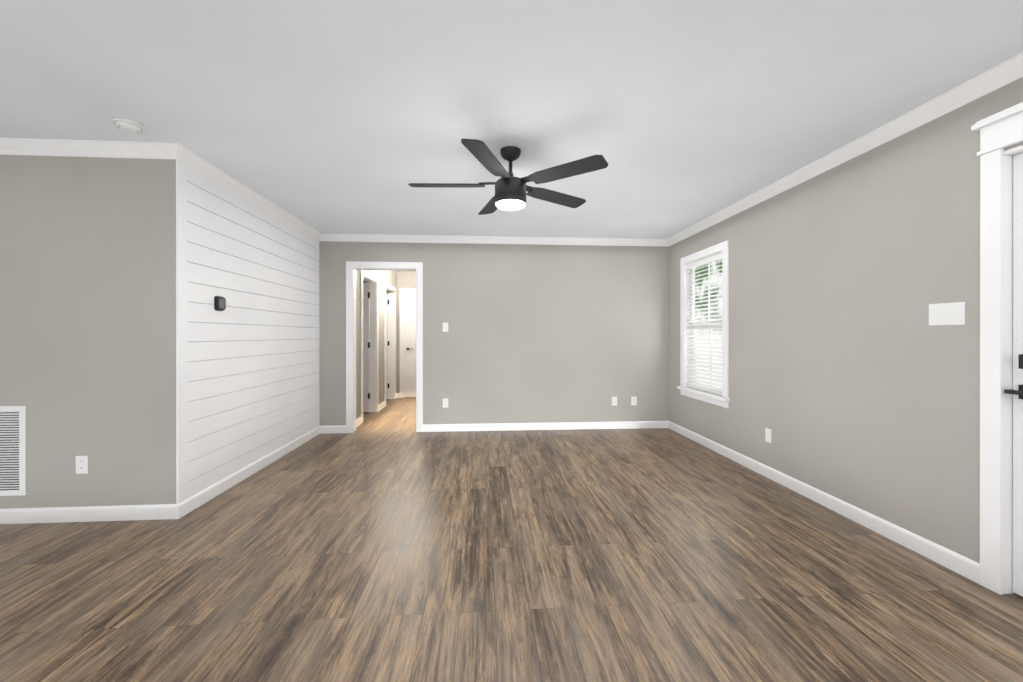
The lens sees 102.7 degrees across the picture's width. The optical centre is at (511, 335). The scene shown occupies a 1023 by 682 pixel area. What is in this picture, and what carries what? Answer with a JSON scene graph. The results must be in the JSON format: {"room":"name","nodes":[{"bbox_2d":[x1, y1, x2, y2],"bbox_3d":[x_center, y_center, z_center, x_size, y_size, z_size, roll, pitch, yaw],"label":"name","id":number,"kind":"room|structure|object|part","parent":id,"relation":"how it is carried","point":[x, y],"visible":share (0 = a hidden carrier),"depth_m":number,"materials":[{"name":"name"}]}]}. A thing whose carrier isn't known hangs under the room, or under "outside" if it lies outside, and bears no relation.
{"room":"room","nodes":[
{"label":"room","id":0,"kind":"room"},
{"bbox_2d":[0,155,175,508],"bbox_3d":[-3.656,-0.020,2.680,2.850,2.465,0.120,0,0,-4],"label":"wall","id":1,"kind":"structure","parent":0,"point":[88,306],"depth_m":2.68,"materials":[{"name":"grey paint"}]},
{"bbox_2d":[0,406,25,495],"bbox_3d":[-3.452,0.742,2.630,0.610,0.580,0.009,0,0,-4],"label":"air vent","id":2,"kind":"object","parent":1,"relation":"in","point":[12,450],"visible":1,"depth_m":2.65,"materials":[{"name":"white metal"}]},
{"bbox_2d":[76,456,87,473],"bbox_3d":[-2.808,0.842,2.675,0.072,0.116,0.008,0,0,-4],"label":"electrical outlet","id":3,"kind":"object","parent":1,"relation":"attached to","point":[81,464],"visible":1,"depth_m":2.67,"materials":[{"name":"white plastic"}]},
{"bbox_2d":[0,501,183,523],"bbox_3d":[-3.638,1.165,2.616,2.876,0.095,0.014,0,0,-4],"label":"baseboard","id":4,"kind":"structure","parent":1,"relation":"attached to","point":[94,513],"depth_m":2.67,"materials":[{"name":"white wood"}]},
{"bbox_2d":[0,138,187,163],"bbox_3d":[-3.619,-1.212,2.590,2.912,0.082,0.062,0,0,-4],"label":"crown molding","id":5,"kind":"structure","parent":1,"relation":"attached to","point":[8,146],"depth_m":2.65,"materials":[{"name":"white wood"}]},
{"bbox_2d":[184,426,319,514],"bbox_3d":[-2.298,1.163,3.906,0.026,0.095,2.344,0,0,-4],"label":"baseboard","id":6,"kind":"structure","parent":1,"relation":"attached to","point":[193,502],"depth_m":3.43,"materials":[{"name":"white wood"}]},
{"bbox_2d":[187,149,323,239],"bbox_3d":[-2.278,-1.213,3.861,0.062,0.082,2.250,0,0,-4],"label":"crown molding","id":7,"kind":"structure","parent":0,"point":[195,161],"depth_m":3.46,"materials":[{"name":"white wood"}]},
{"bbox_2d":[356,270,395,418],"bbox_3d":[-2.204,-0.025,6.579,0.120,2.465,2.740,0,0,-4],"label":"wall","id":8,"kind":"structure","parent":0,"point":[387,276],"depth_m":6.67,"materials":[{"name":"beige paint"}]},
{"bbox_2d":[356,417,361,426],"bbox_3d":[-2.058,1.161,5.428,0.014,0.095,0.420,0,0,-4],"label":"baseboard","id":9,"kind":"structure","parent":8,"relation":"attached to","point":[358,421],"depth_m":5.50,"materials":[{"name":"white wood"}]},
{"bbox_2d":[363,283,369,411],"bbox_3d":[-2.555,0.181,6.401,0.677,2.030,0.051,0,0,-4],"label":"hall door","id":10,"kind":"structure","parent":8,"relation":"in","point":[366,347],"depth_m":6.41,"materials":[{"name":"white wood"}]},
{"bbox_2d":[361,270,378,422],"bbox_3d":[-2.162,0.143,6.086,0.136,2.130,0.910,0,0,-4],"label":"door frame","id":11,"kind":"structure","parent":8,"relation":"attached to","point":[372,280],"depth_m":6.46,"materials":[{"name":"white wood"}]},
{"bbox_2d":[379,401,384,410],"bbox_3d":[-2.150,1.160,6.765,0.014,0.095,0.440,0,0,-4],"label":"baseboard","id":12,"kind":"structure","parent":8,"relation":"attached to","point":[381,405],"depth_m":6.76,"materials":[{"name":"white wood"}]},
{"bbox_2d":[386,292,388,398],"bbox_3d":[-2.644,0.179,7.707,0.677,2.030,0.073,0,0,-4],"label":"hall door","id":13,"kind":"structure","parent":8,"relation":"in","point":[387,345],"depth_m":7.73,"materials":[{"name":"white wood"}]},
{"bbox_2d":[384,282,395,405],"bbox_3d":[-2.254,0.141,7.418,0.136,2.130,0.880,0,0,-4],"label":"door frame","id":14,"kind":"structure","parent":8,"relation":"attached to","point":[390,289],"depth_m":7.77,"materials":[{"name":"white wood"}]},
{"bbox_2d":[396,271,415,392],"bbox_3d":[-1.793,-0.027,8.040,1.140,2.465,0.120,0,0,-4],"label":"wall","id":15,"kind":"structure","parent":0,"point":[405,279],"depth_m":7.95,"materials":[{"name":"beige paint"}]},
{"bbox_2d":[400,288,415,397],"bbox_3d":[-1.750,0.141,8.036,0.855,2.130,0.136,0,0,-4],"label":"door frame","id":16,"kind":"structure","parent":15,"relation":"attached to","point":[403,291],"depth_m":7.94,"materials":[{"name":"white wood"}]},
{"bbox_2d":[405,293,415,396],"bbox_3d":[-1.748,0.178,8.004,0.681,2.031,0.092,0,0,-4],"label":"end door","id":17,"kind":"structure","parent":15,"relation":"in","point":[410,344],"depth_m":8.00,"materials":[{"name":"white wood"}]},
{"bbox_2d":[319,241,668,425],"bbox_3d":[-0.166,-0.023,5.285,4.710,2.465,0.120,0,0,-4],"label":"wall","id":18,"kind":"structure","parent":0,"point":[554,333],"depth_m":5.25,"materials":[{"name":"grey paint"}]},
{"bbox_2d":[320,425,345,433],"bbox_3d":[-2.209,1.162,5.080,0.305,0.095,0.014,0,0,-4],"label":"baseboard","id":19,"kind":"structure","parent":18,"relation":"attached to","point":[338,428],"depth_m":5.07,"materials":[{"name":"white wood"}]},
{"bbox_2d":[346,261,422,432],"bbox_3d":[-1.592,0.142,5.188,0.942,2.135,0.156,0,0,-4],"label":"door frame","id":20,"kind":"structure","parent":18,"relation":"attached to","point":[352,267],"depth_m":5.12,"materials":[{"name":"white wood"}]},
{"bbox_2d":[443,398,447,407],"bbox_3d":[-0.835,0.849,5.176,0.072,0.116,0.008,0,0,-4],"label":"electrical outlet","id":21,"kind":"object","parent":18,"relation":"attached to","point":[445,402],"visible":1,"depth_m":5.17,"materials":[{"name":"white plastic"}]},
{"bbox_2d":[443,323,447,331],"bbox_3d":[-0.835,-0.111,5.173,0.072,0.116,0.010,0,0,-4],"label":"light switch","id":22,"kind":"object","parent":18,"relation":"attached to","point":[445,327],"visible":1,"depth_m":5.17,"materials":[{"name":"white plastic"}]},
{"bbox_2d":[319,233,663,245],"bbox_3d":[-0.205,-1.215,5.190,4.380,0.082,0.062,0,0,-4],"label":"crown molding","id":23,"kind":"structure","parent":18,"relation":"attached to","point":[327,237],"depth_m":5.19,"materials":[{"name":"white wood"}]},
{"bbox_2d":[423,421,666,431],"bbox_3d":[0.455,1.162,5.262,3.150,0.095,0.014,0,0,-4],"label":"baseboard","id":24,"kind":"structure","parent":18,"relation":"attached to","point":[610,424],"depth_m":5.25,"materials":[{"name":"white wood"}]},
{"bbox_2d":[612,397,616,405],"bbox_3d":[1.340,0.849,5.325,0.072,0.116,0.008,0,0,-4],"label":"electrical outlet","id":25,"kind":"object","parent":18,"relation":"attached to","point":[614,401],"visible":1,"depth_m":5.32,"materials":[{"name":"white plastic"}]},
{"bbox_2d":[631,396,636,404],"bbox_3d":[1.599,0.849,5.343,0.072,0.116,0.008,0,0,-4],"label":"electrical outlet","id":26,"kind":"object","parent":18,"relation":"attached to","point":[633,400],"visible":1,"depth_m":5.34,"materials":[{"name":"white plastic"}]},
{"bbox_2d":[0,397,1022,681],"bbox_3d":[-1.427,1.262,2.845,7.560,0.100,10.540,0,0,-4],"label":"floor","id":27,"kind":"structure","parent":0,"point":[386,543],"depth_m":2.02,"materials":[{"name":"brown wood"}]},
{"bbox_2d":[0,0,1022,238],"bbox_3d":[-1.427,-1.303,2.842,7.560,0.100,10.540,0,0,-4],"label":"ceiling","id":28,"kind":"structure","parent":0,"point":[341,116],"depth_m":2.08,"materials":[{"name":"white paint"}]},
{"bbox_2d":[112,117,143,133],"bbox_3d":[-2.260,-1.232,2.414,0.140,0.040,0.140,0,0,-4],"label":"smoke detector","id":29,"kind":"object","parent":28,"relation":"attached to","point":[128,125],"visible":0.96,"depth_m":2.38,"materials":[{"name":"white plastic"}]},
{"bbox_2d":[408,138,607,214],"bbox_3d":[-0.047,-1.061,2.779,1.282,0.383,1.319,0,0,-4],"label":"fan","id":30,"kind":"object","parent":28,"relation":"hanging from","point":[510,191],"visible":1,"depth_m":2.68,"materials":[{"name":"black metal"}]},
{"bbox_2d":[669,77,1022,562],"bbox_3d":[2.382,-0.019,1.671,0.120,2.465,7.440,0,0,-4],"label":"wall","id":31,"kind":"structure","parent":0,"point":[854,377],"depth_m":2.58,"materials":[{"name":"beige paint"}]},
{"bbox_2d":[677,240,729,407],"bbox_3d":[2.160,-0.115,4.548,0.170,1.670,1.010,0,0,-4],"label":"window","id":32,"kind":"structure","parent":31,"relation":"in","point":[723,400],"depth_m":4.55,"materials":[{"name":"white wood"}]},
{"bbox_2d":[686,253,721,394],"bbox_3d":[2.153,-0.124,4.547,0.048,1.456,0.766,0,0,-4],"label":"window blind","id":33,"kind":"object","parent":32,"relation":"attached to","point":[711,259],"visible":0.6,"depth_m":4.54,"materials":[{"name":"white plastic"}]},
{"bbox_3d":[2.210,-0.124,4.551,0.050,1.460,0.778,0,0,-4],"label":"window sash","id":34,"kind":"part","parent":32,"relation":"part of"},
{"bbox_2d":[765,428,770,442],"bbox_3d":[2.200,0.851,3.500,0.008,0.116,0.072,0,0,-4],"label":"electrical outlet","id":35,"kind":"object","parent":31,"relation":"attached to","point":[767,435],"visible":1,"depth_m":3.50,"materials":[{"name":"white plastic"}]},
{"bbox_2d":[667,421,979,583],"bbox_3d":[2.177,1.163,3.688,0.014,0.095,3.392,0,0,-4],"label":"baseboard","id":36,"kind":"structure","parent":31,"relation":"attached to","point":[966,567],"depth_m":2.64,"materials":[{"name":"white wood"}]},
{"bbox_2d":[664,52,1022,246],"bbox_3d":[2.292,-1.211,1.664,0.062,0.082,7.440,0,0,-4],"label":"crown molding","id":37,"kind":"structure","parent":31,"relation":"attached to","point":[1004,73],"depth_m":2.45,"materials":[{"name":"white wood"}]},
{"bbox_2d":[929,302,964,324],"bbox_3d":[2.294,-0.115,2.155,0.010,0.116,0.168,0,0,-4],"label":"light switch","id":38,"kind":"object","parent":31,"relation":"attached to","point":[947,313],"visible":1,"depth_m":2.15,"materials":[{"name":"white plastic"}]},
{"bbox_2d":[971,102,1022,594],"bbox_3d":[2.376,0.085,1.458,0.162,2.258,1.122,0,0,-4],"label":"door frame","id":39,"kind":"structure","parent":31,"relation":"attached to","point":[1000,131],"depth_m":1.92,"materials":[{"name":"white wood"}]},
{"bbox_2d":[1004,153,1022,596],"bbox_3d":[2.374,0.180,1.458,0.104,2.044,0.923,0,0,-4],"label":"entry door","id":40,"kind":"structure","parent":31,"relation":"in","point":[1016,391],"depth_m":1.90,"materials":[{"name":"white wood"}]},
{"label":"outside","id":41,"kind":"structure","parent":0,"visible":0},
{"bbox_2d":[695,260,721,387],"bbox_3d":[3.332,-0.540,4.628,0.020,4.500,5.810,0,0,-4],"label":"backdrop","id":42,"kind":"structure","parent":41,"point":[711,282],"depth_m":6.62,"materials":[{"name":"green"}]},
{"bbox_3d":[-2.371,-0.022,3.891,0.120,2.465,2.358,0,0,-4],"label":"backing","id":43,"kind":"object","parent":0,"visible":0},
{"bbox_2d":[176,159,319,503],"bbox_3d":[-2.303,0.016,3.896,0.016,2.389,2.359,0,0,-4],"label":"boards","id":44,"kind":"object","parent":43,"relation":"attached to","point":[247,376],"visible":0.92,"depth_m":3.38,"materials":[{"name":"white wood"}]},
{"bbox_2d":[214,296,225,310],"bbox_3d":[-2.235,-0.248,3.143,0.022,0.112,0.112,0,0,-4],"label":"thermostat","id":45,"kind":"object","parent":44,"relation":"attached to","point":[219,303],"visible":1,"depth_m":3.13,"materials":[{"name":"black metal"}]}
]}

